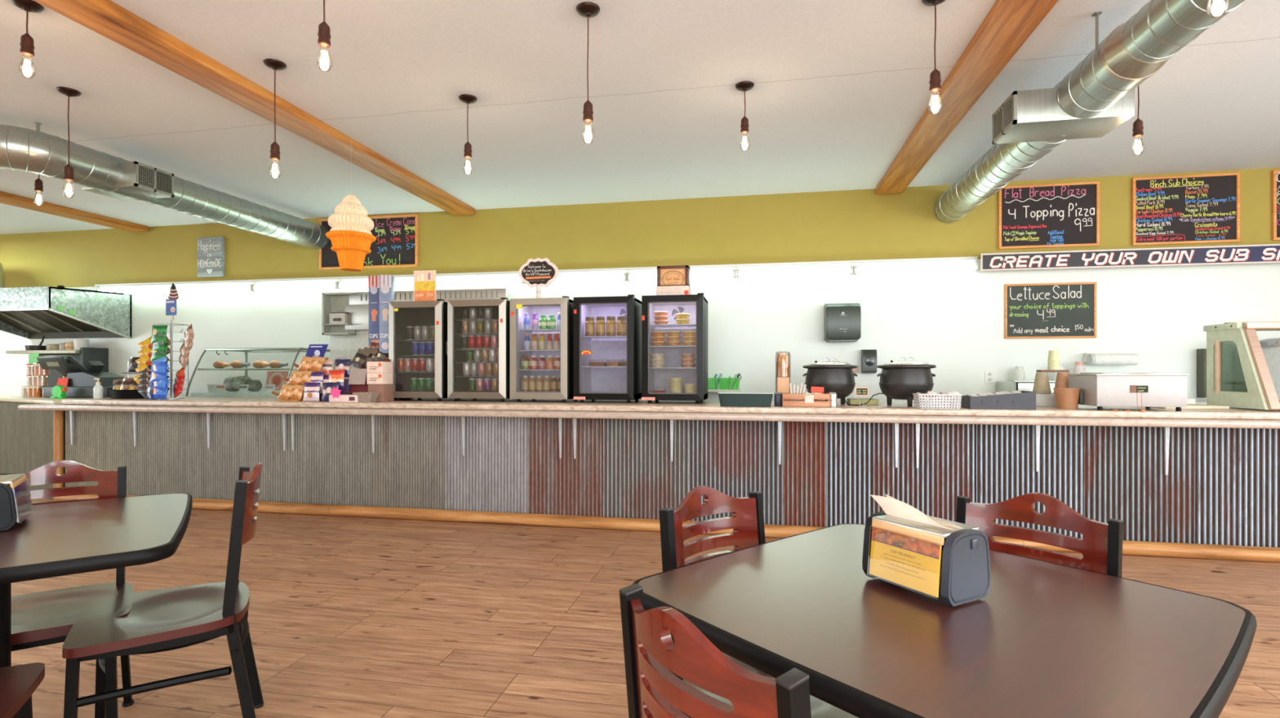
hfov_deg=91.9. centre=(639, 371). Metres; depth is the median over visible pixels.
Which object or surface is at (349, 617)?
floor
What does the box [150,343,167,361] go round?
chip bag
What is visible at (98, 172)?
spiral duct
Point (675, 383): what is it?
tub
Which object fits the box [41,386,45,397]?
candy jar
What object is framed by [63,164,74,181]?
socket
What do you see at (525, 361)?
bottle
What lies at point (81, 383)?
cash register
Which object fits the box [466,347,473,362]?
soda can
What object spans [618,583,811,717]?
dining chair
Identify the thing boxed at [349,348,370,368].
pack
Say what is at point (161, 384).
chip bag
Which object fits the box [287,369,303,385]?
bag
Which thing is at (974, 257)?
trim
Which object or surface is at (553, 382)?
bottle
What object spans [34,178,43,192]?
socket
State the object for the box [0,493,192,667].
dining table
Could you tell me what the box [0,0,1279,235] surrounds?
ceiling
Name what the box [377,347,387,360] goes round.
pack
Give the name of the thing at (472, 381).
soda can
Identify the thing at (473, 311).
soda can
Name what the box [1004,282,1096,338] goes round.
chalkboard
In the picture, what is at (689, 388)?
tub
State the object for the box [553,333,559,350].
bottle
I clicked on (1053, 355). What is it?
cup
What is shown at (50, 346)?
tin
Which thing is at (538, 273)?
plaque
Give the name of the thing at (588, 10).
pendant lamp
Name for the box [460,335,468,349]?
soda can
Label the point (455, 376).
wire shelf
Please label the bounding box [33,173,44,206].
pendant lamp
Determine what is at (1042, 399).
box
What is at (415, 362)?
soda can
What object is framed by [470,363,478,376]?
soda can
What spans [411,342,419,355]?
soda can
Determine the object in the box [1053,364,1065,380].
squeeze bottle
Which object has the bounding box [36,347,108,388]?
appliance
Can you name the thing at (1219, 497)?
counter
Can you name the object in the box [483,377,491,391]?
soda can
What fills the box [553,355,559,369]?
bottle
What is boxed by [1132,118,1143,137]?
socket
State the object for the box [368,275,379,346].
carton
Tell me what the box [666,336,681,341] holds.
tub
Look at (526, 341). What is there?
bottle
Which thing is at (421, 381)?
soda can
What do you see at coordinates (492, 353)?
soda can
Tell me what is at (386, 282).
carton
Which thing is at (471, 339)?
soda can
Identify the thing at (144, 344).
chip bag
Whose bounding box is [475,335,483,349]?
soda can
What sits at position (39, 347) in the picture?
frying pan
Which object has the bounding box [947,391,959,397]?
packet
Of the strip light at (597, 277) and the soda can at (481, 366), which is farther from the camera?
the strip light at (597, 277)
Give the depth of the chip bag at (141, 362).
5.50 m
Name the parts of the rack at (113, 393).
wire frame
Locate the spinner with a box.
[153,298,188,399]
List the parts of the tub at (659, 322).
tub lid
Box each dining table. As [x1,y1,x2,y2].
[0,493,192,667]
[632,523,1257,717]
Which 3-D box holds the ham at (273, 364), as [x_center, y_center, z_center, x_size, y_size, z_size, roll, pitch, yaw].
[-3.678,-0.064,6.300,0.175,0.087,0.086,0,0,3]
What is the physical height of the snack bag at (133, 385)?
0.152 m
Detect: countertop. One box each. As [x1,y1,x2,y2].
[0,395,84,404]
[0,395,84,499]
[61,396,1279,420]
[1195,400,1279,404]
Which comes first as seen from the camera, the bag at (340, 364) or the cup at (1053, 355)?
the cup at (1053, 355)
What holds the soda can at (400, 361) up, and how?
in the fridge at (402, 314)
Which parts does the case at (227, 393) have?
shelf rail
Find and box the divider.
[1196,348,1206,397]
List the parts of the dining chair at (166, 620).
leg, leg, seat, seat frame, leg, leg, panel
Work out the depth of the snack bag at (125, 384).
5.57 m
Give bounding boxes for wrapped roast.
[223,377,236,391]
[233,376,251,391]
[247,379,262,391]
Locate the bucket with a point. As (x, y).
(1065, 397)
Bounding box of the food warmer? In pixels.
[1066,373,1189,411]
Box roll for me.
[1083,352,1139,365]
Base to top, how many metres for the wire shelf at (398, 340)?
0.007 m
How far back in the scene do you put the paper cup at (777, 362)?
4.62 m
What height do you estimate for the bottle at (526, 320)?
0.132 m
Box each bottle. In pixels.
[93,378,103,399]
[521,355,529,369]
[521,375,528,391]
[523,313,529,329]
[524,333,530,350]
[528,355,537,369]
[528,375,536,391]
[531,313,538,329]
[531,333,537,350]
[535,375,542,391]
[537,355,546,369]
[538,315,547,328]
[538,333,545,350]
[542,375,550,391]
[545,355,554,369]
[546,333,552,350]
[547,315,555,328]
[550,375,557,391]
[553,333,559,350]
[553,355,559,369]
[556,312,559,328]
[557,375,559,391]
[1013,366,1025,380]
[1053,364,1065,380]
[1073,361,1084,373]
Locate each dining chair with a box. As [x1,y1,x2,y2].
[0,662,44,717]
[11,460,133,717]
[62,462,263,717]
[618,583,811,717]
[658,485,858,717]
[955,493,1123,577]
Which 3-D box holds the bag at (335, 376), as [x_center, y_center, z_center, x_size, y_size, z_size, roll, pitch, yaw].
[-2.464,0.068,5.017,0.140,0.149,0.057,0,0,5]
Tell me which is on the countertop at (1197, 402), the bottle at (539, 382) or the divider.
the divider
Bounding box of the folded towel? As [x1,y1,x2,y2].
[846,398,879,404]
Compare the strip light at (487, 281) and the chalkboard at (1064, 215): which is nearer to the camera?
the chalkboard at (1064, 215)
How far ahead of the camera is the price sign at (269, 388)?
6.04 m
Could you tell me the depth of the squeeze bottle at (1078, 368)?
5.42 m
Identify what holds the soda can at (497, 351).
in the fridge at (457, 384)
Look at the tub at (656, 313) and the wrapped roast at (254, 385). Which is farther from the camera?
the wrapped roast at (254, 385)
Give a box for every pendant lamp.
[10,0,44,78]
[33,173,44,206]
[56,86,80,198]
[263,58,286,179]
[316,0,332,71]
[458,93,477,175]
[576,1,599,144]
[735,80,754,151]
[921,0,945,115]
[1131,85,1144,155]
[1206,0,1229,18]
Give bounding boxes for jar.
[21,386,31,396]
[26,364,37,374]
[26,374,31,386]
[26,386,38,397]
[31,374,43,386]
[31,386,41,397]
[33,364,38,374]
[35,374,48,386]
[37,364,49,374]
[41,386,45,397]
[58,342,65,350]
[65,341,74,350]
[585,316,595,336]
[595,316,605,336]
[605,315,616,336]
[616,315,626,336]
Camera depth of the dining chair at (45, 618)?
2.02 m
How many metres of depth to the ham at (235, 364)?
6.36 m
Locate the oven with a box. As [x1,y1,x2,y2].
[1261,346,1279,399]
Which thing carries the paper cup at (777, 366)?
on the dispenser at (783, 361)
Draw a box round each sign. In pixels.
[28,351,39,364]
[197,236,225,277]
[216,384,226,392]
[238,384,248,392]
[265,385,275,392]
[855,387,868,406]
[1130,385,1148,411]
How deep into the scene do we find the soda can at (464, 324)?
5.04 m
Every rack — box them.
[106,360,168,398]
[271,344,328,401]
[348,359,389,394]
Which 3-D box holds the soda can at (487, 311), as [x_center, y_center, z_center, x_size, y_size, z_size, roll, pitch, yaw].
[-1.234,-0.474,5.030,0.062,0.114,0.063,0,0,-11]
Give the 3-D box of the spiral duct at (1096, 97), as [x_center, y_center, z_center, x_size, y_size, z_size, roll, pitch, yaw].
[1.967,-1.552,1.273,0.593,0.360,9.138,0,0,11]
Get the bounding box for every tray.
[106,389,168,398]
[352,392,379,393]
[352,392,379,402]
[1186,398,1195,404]
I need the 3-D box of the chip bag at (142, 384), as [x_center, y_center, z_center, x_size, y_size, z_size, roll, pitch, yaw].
[-4.305,0.115,5.475,0.253,0.251,0.069,0,0,-5]
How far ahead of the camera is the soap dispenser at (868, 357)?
5.79 m
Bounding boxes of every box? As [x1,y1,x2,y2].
[328,386,358,402]
[657,265,689,286]
[1035,393,1056,406]
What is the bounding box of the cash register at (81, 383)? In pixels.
[36,355,124,398]
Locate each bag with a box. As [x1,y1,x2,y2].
[112,378,122,390]
[119,377,133,390]
[127,378,140,390]
[128,357,139,372]
[133,374,140,384]
[134,363,169,373]
[135,357,169,366]
[137,336,169,349]
[137,346,169,358]
[137,364,168,376]
[137,371,169,382]
[137,377,169,388]
[137,384,169,399]
[145,382,154,399]
[149,364,168,383]
[150,325,167,343]
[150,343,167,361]
[151,334,166,352]
[151,356,167,376]
[151,379,169,399]
[153,372,168,391]
[173,383,182,398]
[174,378,183,388]
[175,367,185,382]
[178,354,188,369]
[179,342,190,355]
[182,337,193,350]
[184,324,194,340]
[277,383,293,399]
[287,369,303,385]
[288,384,304,399]
[296,355,313,371]
[298,370,315,384]
[302,382,319,400]
[308,355,325,372]
[310,372,324,390]
[317,360,333,375]
[320,375,328,393]
[321,382,338,401]
[328,370,344,388]
[334,359,351,377]
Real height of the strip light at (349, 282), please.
0.118 m
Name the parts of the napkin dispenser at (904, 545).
panel, plate, panel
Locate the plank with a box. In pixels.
[1036,369,1069,372]
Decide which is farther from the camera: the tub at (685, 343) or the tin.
the tin
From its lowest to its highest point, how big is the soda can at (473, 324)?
0.114 m
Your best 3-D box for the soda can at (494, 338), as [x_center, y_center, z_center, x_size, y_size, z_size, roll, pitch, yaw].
[-1.179,-0.234,5.020,0.063,0.114,0.062,0,0,-24]
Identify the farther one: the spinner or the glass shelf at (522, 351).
the spinner
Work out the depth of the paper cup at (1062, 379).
4.28 m
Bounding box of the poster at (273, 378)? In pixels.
[265,371,288,390]
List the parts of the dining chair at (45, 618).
seat frame, panel, seat, leg, leg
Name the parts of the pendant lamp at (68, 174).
cord, bulb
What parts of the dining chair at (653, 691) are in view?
leg, panel, leg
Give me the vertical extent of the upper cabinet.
0.430 m
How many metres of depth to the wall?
6.07 m
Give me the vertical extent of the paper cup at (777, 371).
0.021 m
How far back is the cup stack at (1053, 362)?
4.31 m
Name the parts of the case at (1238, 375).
door pull, glass, rail, corner post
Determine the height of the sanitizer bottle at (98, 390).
0.181 m
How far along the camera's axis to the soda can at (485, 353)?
5.01 m
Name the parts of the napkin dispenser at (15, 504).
panel, plate, panel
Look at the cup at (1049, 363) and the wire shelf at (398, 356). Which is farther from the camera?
the wire shelf at (398, 356)
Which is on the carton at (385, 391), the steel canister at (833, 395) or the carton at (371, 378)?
the carton at (371, 378)
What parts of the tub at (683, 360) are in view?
tub lid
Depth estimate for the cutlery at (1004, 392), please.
4.04 m
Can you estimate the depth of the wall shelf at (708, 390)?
5.94 m
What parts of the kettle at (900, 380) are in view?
lid, wire handle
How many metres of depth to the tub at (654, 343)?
4.74 m
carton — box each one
[319,378,352,400]
[366,361,392,373]
[366,373,392,384]
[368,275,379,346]
[368,384,394,401]
[378,275,394,353]
[656,285,690,295]
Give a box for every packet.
[922,392,933,397]
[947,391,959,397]
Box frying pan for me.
[24,335,45,350]
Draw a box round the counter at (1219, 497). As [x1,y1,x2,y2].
[53,410,1279,562]
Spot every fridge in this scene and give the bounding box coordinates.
[388,299,447,401]
[447,297,517,401]
[510,296,577,402]
[573,294,641,403]
[641,293,707,404]
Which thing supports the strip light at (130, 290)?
attached to the wall
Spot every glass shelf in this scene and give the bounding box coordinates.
[520,329,559,333]
[521,351,559,352]
[581,337,626,339]
[649,324,696,328]
[649,346,696,348]
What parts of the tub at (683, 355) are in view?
tub lid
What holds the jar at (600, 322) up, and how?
on the fridge at (589, 383)
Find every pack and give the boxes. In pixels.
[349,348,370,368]
[362,346,377,367]
[368,339,379,348]
[368,346,377,361]
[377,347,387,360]
[588,360,607,366]
[606,360,620,366]
[619,359,626,366]
[651,388,665,392]
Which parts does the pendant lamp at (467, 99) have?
cord, bulb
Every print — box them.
[349,396,355,400]
[369,373,381,380]
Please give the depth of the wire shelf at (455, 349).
5.02 m
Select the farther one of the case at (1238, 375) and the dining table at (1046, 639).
the case at (1238, 375)
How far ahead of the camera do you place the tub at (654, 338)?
4.74 m
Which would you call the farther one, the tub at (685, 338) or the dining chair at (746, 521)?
the tub at (685, 338)
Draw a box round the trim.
[94,256,977,286]
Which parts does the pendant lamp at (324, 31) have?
cord, bulb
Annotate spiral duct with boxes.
[0,122,328,249]
[933,0,1245,222]
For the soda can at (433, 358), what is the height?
0.114 m
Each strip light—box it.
[95,284,174,294]
[174,281,255,293]
[252,279,340,291]
[337,276,413,289]
[435,273,524,285]
[524,270,627,284]
[626,266,736,281]
[736,262,853,278]
[853,258,978,275]
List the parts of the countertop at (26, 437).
corrugated panel, corrugated panel, corrugated panel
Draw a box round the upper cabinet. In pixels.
[322,292,355,335]
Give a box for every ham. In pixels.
[213,360,231,368]
[231,360,250,368]
[253,360,269,368]
[269,360,288,368]
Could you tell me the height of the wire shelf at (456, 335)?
0.007 m
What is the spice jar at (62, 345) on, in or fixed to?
on the wall shelf at (8, 352)
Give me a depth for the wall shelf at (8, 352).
7.34 m
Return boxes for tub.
[72,338,88,350]
[206,383,220,392]
[650,331,666,336]
[650,336,666,341]
[650,341,666,346]
[650,353,665,358]
[650,358,665,363]
[650,363,665,367]
[653,311,668,315]
[653,315,668,320]
[653,320,668,324]
[666,331,681,336]
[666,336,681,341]
[666,341,681,346]
[669,377,682,393]
[675,313,690,319]
[675,319,690,324]
[680,353,695,358]
[680,358,695,363]
[680,363,695,367]
[682,331,696,336]
[682,336,696,341]
[682,341,696,346]
[684,383,696,393]
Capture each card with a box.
[57,377,68,386]
[413,270,435,301]
[811,386,823,401]
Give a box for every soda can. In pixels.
[397,358,404,372]
[404,358,411,372]
[406,326,413,340]
[410,377,417,391]
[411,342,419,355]
[411,358,418,372]
[413,326,422,340]
[417,377,425,391]
[418,341,426,355]
[418,358,426,372]
[422,325,429,339]
[425,377,432,391]
[426,341,434,355]
[426,358,433,372]
[429,325,435,339]
[432,377,435,391]
[433,341,435,355]
[433,358,435,372]
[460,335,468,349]
[461,320,469,333]
[462,307,469,319]
[462,363,470,376]
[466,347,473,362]
[467,335,475,349]
[468,377,475,391]
[469,307,476,319]
[469,320,476,333]
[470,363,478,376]
[473,347,481,362]
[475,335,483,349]
[475,377,483,391]
[476,307,484,319]
[476,320,484,333]
[477,363,485,376]
[481,347,488,362]
[483,334,490,349]
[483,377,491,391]
[484,307,492,319]
[484,320,492,333]
[485,363,493,376]
[488,347,496,362]
[490,334,498,349]
[491,377,498,391]
[492,320,498,333]
[493,363,498,376]
[496,347,498,362]
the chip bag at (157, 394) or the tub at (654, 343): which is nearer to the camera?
the tub at (654, 343)
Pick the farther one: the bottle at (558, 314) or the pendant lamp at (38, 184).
the bottle at (558, 314)
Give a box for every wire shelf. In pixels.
[397,339,435,342]
[397,355,435,357]
[397,372,435,373]
[455,319,498,321]
[455,333,498,336]
[455,349,498,351]
[455,362,498,363]
[455,376,498,377]
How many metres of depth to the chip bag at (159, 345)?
5.36 m
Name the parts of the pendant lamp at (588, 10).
cord, bulb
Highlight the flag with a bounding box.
[168,283,178,319]
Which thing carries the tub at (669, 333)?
on the tub at (669, 338)
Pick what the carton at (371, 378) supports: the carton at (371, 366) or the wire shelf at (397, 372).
the carton at (371, 366)
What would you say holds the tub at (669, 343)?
on the fridge at (655, 378)
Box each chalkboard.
[319,214,418,270]
[998,181,1099,249]
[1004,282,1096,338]
[1131,172,1239,245]
[1271,169,1279,240]
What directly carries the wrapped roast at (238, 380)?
on the case at (227, 393)
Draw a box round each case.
[185,347,329,397]
[1203,321,1279,410]
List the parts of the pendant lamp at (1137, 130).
bulb, cord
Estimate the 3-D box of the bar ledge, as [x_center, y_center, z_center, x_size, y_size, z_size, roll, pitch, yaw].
[0.331,0.476,4.380,11.490,0.368,0.310,0,0,11]
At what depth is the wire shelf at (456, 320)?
5.02 m
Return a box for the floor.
[11,497,1279,717]
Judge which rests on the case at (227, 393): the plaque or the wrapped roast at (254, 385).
the wrapped roast at (254, 385)
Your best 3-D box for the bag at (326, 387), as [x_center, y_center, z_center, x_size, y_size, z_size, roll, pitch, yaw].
[-2.489,0.168,4.973,0.141,0.149,0.058,0,0,-3]
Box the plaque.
[518,257,559,297]
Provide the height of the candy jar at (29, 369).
0.111 m
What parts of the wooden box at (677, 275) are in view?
lid panel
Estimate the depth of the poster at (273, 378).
6.44 m
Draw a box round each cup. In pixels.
[776,361,789,364]
[776,364,789,367]
[776,367,790,370]
[776,370,789,373]
[776,373,790,376]
[777,353,788,362]
[1032,372,1051,393]
[1047,350,1059,361]
[1047,361,1059,365]
[1047,365,1059,369]
[1053,372,1069,393]
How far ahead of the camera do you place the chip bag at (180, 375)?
5.43 m
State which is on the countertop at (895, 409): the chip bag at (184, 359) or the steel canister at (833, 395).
the steel canister at (833, 395)
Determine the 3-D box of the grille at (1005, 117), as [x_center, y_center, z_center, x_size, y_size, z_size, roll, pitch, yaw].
[2.117,-1.465,3.595,0.019,0.180,0.325,0,0,11]
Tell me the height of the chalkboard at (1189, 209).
0.596 m
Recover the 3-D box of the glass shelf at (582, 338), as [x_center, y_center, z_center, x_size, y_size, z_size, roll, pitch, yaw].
[-0.239,-0.267,4.970,0.416,0.004,0.325,0,0,11]
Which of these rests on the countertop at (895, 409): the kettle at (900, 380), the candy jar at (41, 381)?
the kettle at (900, 380)
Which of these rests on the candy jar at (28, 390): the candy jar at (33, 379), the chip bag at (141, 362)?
the candy jar at (33, 379)
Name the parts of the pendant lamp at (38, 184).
bulb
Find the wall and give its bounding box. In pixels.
[0,168,1279,403]
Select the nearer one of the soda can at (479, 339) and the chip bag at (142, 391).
the soda can at (479, 339)
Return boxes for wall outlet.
[852,364,857,373]
[985,370,993,382]
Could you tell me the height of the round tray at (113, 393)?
0.080 m
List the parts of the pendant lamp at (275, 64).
cord, bulb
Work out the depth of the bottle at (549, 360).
4.92 m
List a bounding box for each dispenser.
[0,473,32,530]
[50,385,67,398]
[775,351,791,399]
[823,302,861,342]
[861,349,876,373]
[862,493,991,606]
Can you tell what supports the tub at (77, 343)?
on the wall shelf at (8, 352)
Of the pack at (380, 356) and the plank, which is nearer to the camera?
the plank
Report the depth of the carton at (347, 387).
5.09 m
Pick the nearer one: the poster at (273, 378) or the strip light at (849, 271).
the strip light at (849, 271)
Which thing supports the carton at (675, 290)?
on the fridge at (655, 378)
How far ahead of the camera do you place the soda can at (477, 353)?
5.02 m
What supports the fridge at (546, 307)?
on the countertop at (895, 409)
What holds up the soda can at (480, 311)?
in the fridge at (457, 384)
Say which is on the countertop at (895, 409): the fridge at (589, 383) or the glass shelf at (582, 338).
the fridge at (589, 383)
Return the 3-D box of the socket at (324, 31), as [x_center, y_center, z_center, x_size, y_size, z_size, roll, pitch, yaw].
[-1.331,-1.421,2.608,0.050,0.098,0.050,0,0,11]
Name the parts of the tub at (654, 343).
tub lid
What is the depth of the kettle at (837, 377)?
4.42 m
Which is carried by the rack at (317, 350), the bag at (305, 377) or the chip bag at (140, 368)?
the bag at (305, 377)
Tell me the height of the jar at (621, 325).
0.157 m
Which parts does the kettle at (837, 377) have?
lid, wire handle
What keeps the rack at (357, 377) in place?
on the countertop at (895, 409)
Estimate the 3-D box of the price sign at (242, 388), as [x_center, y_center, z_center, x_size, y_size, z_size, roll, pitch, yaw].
[-3.907,0.174,6.100,0.100,0.076,0.022,0,0,11]
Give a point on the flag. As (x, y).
(173, 293)
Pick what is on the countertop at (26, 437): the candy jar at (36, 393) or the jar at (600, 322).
the candy jar at (36, 393)
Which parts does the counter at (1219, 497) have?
corner post, corrugated panel, corrugated panel, corrugated panel, corrugated panel, corrugated panel, corrugated panel, corrugated panel, corrugated panel, corrugated panel, corrugated panel, corrugated panel, corrugated panel, corrugated panel, corrugated panel, corrugated panel, corrugated panel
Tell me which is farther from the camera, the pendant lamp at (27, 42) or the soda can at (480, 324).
the soda can at (480, 324)
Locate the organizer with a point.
(1025, 400)
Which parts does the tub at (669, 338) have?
tub lid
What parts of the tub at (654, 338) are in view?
tub lid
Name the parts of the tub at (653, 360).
tub lid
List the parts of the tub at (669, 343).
tub lid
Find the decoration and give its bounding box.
[325,131,376,271]
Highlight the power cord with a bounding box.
[842,393,883,405]
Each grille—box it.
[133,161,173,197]
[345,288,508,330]
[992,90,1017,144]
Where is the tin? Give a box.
[45,343,58,350]
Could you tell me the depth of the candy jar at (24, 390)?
6.28 m
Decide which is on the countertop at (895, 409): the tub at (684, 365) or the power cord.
the power cord
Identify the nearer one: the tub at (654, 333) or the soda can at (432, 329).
the tub at (654, 333)
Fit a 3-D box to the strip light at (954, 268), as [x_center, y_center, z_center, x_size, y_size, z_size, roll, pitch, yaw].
[2.555,-0.969,5.765,1.092,0.118,0.100,0,0,11]
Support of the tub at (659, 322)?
in the fridge at (655, 378)
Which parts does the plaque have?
turned post, chalk panel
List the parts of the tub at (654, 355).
tub lid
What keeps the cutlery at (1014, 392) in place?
in the organizer
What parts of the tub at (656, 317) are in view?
tub lid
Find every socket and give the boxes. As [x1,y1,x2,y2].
[19,33,35,57]
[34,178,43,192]
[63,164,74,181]
[270,142,279,160]
[317,21,330,48]
[463,142,471,159]
[582,100,593,123]
[740,116,748,133]
[928,68,941,93]
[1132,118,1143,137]
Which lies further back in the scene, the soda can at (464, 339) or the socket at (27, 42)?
the soda can at (464, 339)
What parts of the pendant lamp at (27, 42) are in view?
cord, bulb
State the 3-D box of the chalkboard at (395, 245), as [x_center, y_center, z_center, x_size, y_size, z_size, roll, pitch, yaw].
[-3.015,-1.426,6.872,1.222,0.568,0.028,0,0,11]
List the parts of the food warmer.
knob plate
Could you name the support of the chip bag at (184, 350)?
hanging from the spinner
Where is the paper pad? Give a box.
[707,373,714,388]
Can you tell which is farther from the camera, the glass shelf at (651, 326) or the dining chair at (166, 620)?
the glass shelf at (651, 326)
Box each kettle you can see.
[802,357,857,404]
[876,357,936,406]
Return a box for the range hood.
[0,286,132,339]
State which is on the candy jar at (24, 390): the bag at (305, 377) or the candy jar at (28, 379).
the candy jar at (28, 379)
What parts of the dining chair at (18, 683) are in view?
seat frame, leg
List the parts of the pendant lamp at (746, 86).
bulb, cord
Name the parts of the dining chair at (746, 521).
leg, panel, leg, seat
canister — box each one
[828,391,836,407]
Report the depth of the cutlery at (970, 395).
4.09 m
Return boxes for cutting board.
[1155,404,1229,408]
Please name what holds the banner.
attached to the wall
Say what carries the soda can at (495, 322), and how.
in the fridge at (457, 384)
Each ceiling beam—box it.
[0,191,148,232]
[33,0,475,216]
[875,0,1058,195]
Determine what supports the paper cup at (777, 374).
on the dispenser at (783, 361)
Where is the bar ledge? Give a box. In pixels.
[17,403,1279,475]
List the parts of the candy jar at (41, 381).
lid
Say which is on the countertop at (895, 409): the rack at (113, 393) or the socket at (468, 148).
the rack at (113, 393)
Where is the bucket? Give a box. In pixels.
[1053,387,1080,408]
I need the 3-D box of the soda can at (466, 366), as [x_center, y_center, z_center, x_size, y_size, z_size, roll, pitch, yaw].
[-1.418,-0.014,5.065,0.062,0.114,0.063,0,0,-20]
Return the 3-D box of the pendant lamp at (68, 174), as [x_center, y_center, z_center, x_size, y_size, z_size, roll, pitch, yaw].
[-3.531,-1.400,3.825,0.113,0.662,0.113,0,0,11]
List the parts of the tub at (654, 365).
tub lid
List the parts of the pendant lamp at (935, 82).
cord, bulb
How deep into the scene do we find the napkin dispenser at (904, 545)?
1.17 m
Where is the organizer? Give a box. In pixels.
[960,391,1035,409]
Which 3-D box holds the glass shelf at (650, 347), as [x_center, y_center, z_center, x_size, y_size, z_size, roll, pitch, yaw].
[0.285,-0.187,4.870,0.408,0.004,0.325,0,0,11]
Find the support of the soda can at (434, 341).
in the fridge at (402, 314)
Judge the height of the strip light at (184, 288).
0.118 m
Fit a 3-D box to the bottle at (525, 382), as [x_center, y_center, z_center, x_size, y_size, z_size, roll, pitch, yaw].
[-0.923,0.106,4.981,0.058,0.136,0.057,0,0,11]
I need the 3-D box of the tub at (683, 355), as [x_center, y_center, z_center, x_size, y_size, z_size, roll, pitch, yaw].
[0.368,-0.114,4.745,0.116,0.036,0.115,0,0,11]
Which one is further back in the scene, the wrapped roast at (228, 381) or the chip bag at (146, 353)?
the wrapped roast at (228, 381)
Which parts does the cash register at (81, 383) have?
cash drawer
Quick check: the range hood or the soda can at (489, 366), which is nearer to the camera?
the soda can at (489, 366)
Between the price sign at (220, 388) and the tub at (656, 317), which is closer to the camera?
the tub at (656, 317)
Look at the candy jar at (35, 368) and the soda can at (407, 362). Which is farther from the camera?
the candy jar at (35, 368)
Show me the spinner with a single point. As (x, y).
(171, 304)
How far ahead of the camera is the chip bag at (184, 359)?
5.42 m
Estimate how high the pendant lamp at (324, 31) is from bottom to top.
0.468 m
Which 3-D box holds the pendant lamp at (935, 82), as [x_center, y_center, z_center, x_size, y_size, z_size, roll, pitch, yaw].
[1.367,-1.460,2.865,0.113,0.542,0.113,0,0,11]
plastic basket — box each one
[707,377,718,389]
[719,377,729,389]
[729,377,740,389]
[912,393,962,409]
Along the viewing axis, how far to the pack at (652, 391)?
4.74 m
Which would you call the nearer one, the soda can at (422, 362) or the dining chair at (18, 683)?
the dining chair at (18, 683)
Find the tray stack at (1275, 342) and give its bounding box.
[1258,337,1279,347]
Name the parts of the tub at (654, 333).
tub lid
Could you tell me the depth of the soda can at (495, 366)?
4.99 m
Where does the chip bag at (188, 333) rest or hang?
hanging from the spinner
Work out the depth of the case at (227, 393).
6.18 m
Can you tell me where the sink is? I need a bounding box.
[995,380,1055,393]
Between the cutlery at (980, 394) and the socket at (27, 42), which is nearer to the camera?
the socket at (27, 42)
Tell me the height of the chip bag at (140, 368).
0.258 m
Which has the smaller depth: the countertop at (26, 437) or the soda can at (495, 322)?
the soda can at (495, 322)
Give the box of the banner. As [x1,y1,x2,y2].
[981,244,1279,271]
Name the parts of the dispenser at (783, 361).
card frame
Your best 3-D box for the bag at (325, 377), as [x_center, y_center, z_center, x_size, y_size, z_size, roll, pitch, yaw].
[-2.555,0.108,5.076,0.141,0.149,0.054,0,0,10]
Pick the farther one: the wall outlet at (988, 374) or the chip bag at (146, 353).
the wall outlet at (988, 374)
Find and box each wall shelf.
[5,350,79,354]
[707,389,740,392]
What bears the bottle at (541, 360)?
in the fridge at (546, 307)
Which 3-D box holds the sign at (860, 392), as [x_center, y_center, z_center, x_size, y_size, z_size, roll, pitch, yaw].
[1.535,0.181,4.273,0.084,0.134,0.033,0,0,11]
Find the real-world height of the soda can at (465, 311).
0.114 m
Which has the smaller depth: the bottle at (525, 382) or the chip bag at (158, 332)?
the bottle at (525, 382)
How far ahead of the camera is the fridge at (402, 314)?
5.07 m
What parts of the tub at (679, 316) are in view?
tub lid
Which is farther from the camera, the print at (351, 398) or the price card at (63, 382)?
the price card at (63, 382)
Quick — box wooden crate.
[782,392,830,407]
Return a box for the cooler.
[329,288,517,399]
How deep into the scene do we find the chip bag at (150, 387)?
5.35 m
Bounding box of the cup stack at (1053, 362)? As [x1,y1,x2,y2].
[1047,350,1059,369]
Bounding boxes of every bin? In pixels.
[717,391,773,407]
[773,392,782,406]
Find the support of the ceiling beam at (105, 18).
attached to the ceiling
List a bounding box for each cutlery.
[966,394,979,396]
[977,393,987,395]
[983,392,996,395]
[994,391,1004,395]
[1001,391,1013,394]
[1010,391,1021,393]
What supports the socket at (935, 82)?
attached to the pendant lamp at (935, 82)
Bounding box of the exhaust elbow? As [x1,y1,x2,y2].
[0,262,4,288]

